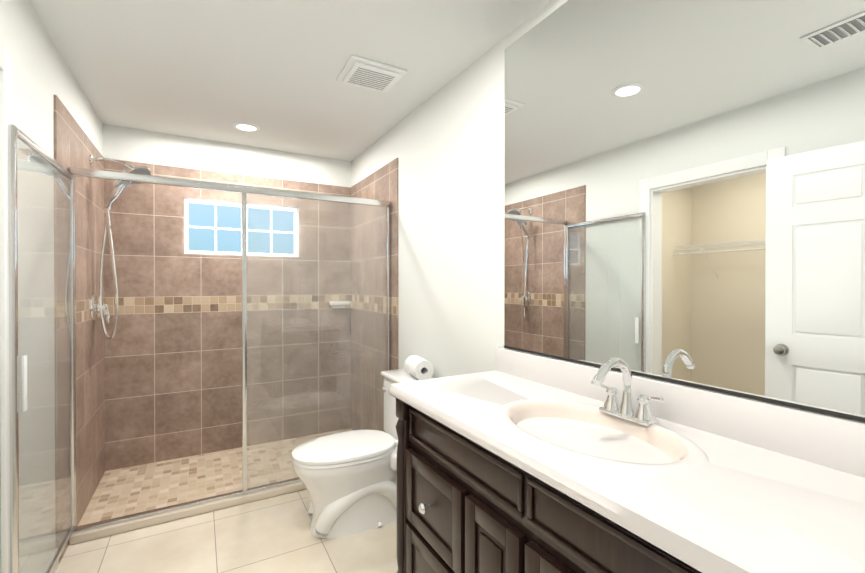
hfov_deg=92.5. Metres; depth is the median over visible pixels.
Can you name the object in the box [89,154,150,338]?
shower head
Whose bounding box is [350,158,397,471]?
wall tile
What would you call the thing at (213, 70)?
ceiling
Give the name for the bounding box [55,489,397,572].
floor
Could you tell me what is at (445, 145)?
wall
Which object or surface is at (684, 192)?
mirror
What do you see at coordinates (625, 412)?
faucet
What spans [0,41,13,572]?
trim
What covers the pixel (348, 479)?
toilet
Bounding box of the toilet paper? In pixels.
[404,355,433,379]
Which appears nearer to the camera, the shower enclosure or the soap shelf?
the shower enclosure
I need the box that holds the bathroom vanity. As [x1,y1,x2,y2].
[390,375,864,572]
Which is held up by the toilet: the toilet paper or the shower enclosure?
the toilet paper
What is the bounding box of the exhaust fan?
[336,55,406,92]
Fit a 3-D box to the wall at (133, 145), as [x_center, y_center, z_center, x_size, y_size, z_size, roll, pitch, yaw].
[-1.609,0.080,3.369,1.920,2.440,0.120,0,0,-29]
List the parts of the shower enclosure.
shower door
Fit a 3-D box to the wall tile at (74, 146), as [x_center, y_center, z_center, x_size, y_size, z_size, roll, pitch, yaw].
[-2.030,0.205,2.415,0.010,2.200,1.110,0,0,-29]
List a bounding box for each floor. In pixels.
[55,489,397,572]
[78,428,352,525]
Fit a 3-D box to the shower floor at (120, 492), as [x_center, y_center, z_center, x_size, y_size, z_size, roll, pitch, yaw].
[-1.313,1.299,2.970,1.780,0.006,0.855,0,0,-29]
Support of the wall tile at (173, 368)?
attached to the wall at (133, 145)
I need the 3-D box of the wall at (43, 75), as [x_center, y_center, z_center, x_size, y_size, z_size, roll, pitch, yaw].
[-1.252,0.092,0.901,0.120,2.440,4.530,0,0,-29]
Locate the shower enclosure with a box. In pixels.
[8,124,390,572]
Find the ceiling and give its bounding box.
[28,0,549,160]
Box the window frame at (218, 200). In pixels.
[182,195,299,257]
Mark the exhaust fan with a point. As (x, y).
(361, 72)
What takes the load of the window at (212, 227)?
in the wall at (133, 145)
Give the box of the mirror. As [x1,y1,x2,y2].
[504,0,864,421]
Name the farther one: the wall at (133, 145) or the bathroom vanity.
the wall at (133, 145)
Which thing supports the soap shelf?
attached to the wall at (133, 145)
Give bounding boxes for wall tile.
[54,95,104,562]
[104,159,350,470]
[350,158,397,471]
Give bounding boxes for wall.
[0,0,102,572]
[102,124,350,187]
[351,0,864,422]
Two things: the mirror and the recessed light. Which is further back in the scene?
the recessed light
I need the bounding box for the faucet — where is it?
[591,357,664,425]
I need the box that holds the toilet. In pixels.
[292,369,432,537]
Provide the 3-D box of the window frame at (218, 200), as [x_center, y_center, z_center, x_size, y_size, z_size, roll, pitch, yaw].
[-1.528,-0.465,3.366,0.869,0.450,0.060,0,0,-29]
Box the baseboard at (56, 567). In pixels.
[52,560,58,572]
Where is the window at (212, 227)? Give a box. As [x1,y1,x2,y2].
[184,199,297,256]
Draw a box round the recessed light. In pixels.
[233,122,259,131]
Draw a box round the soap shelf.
[329,301,348,307]

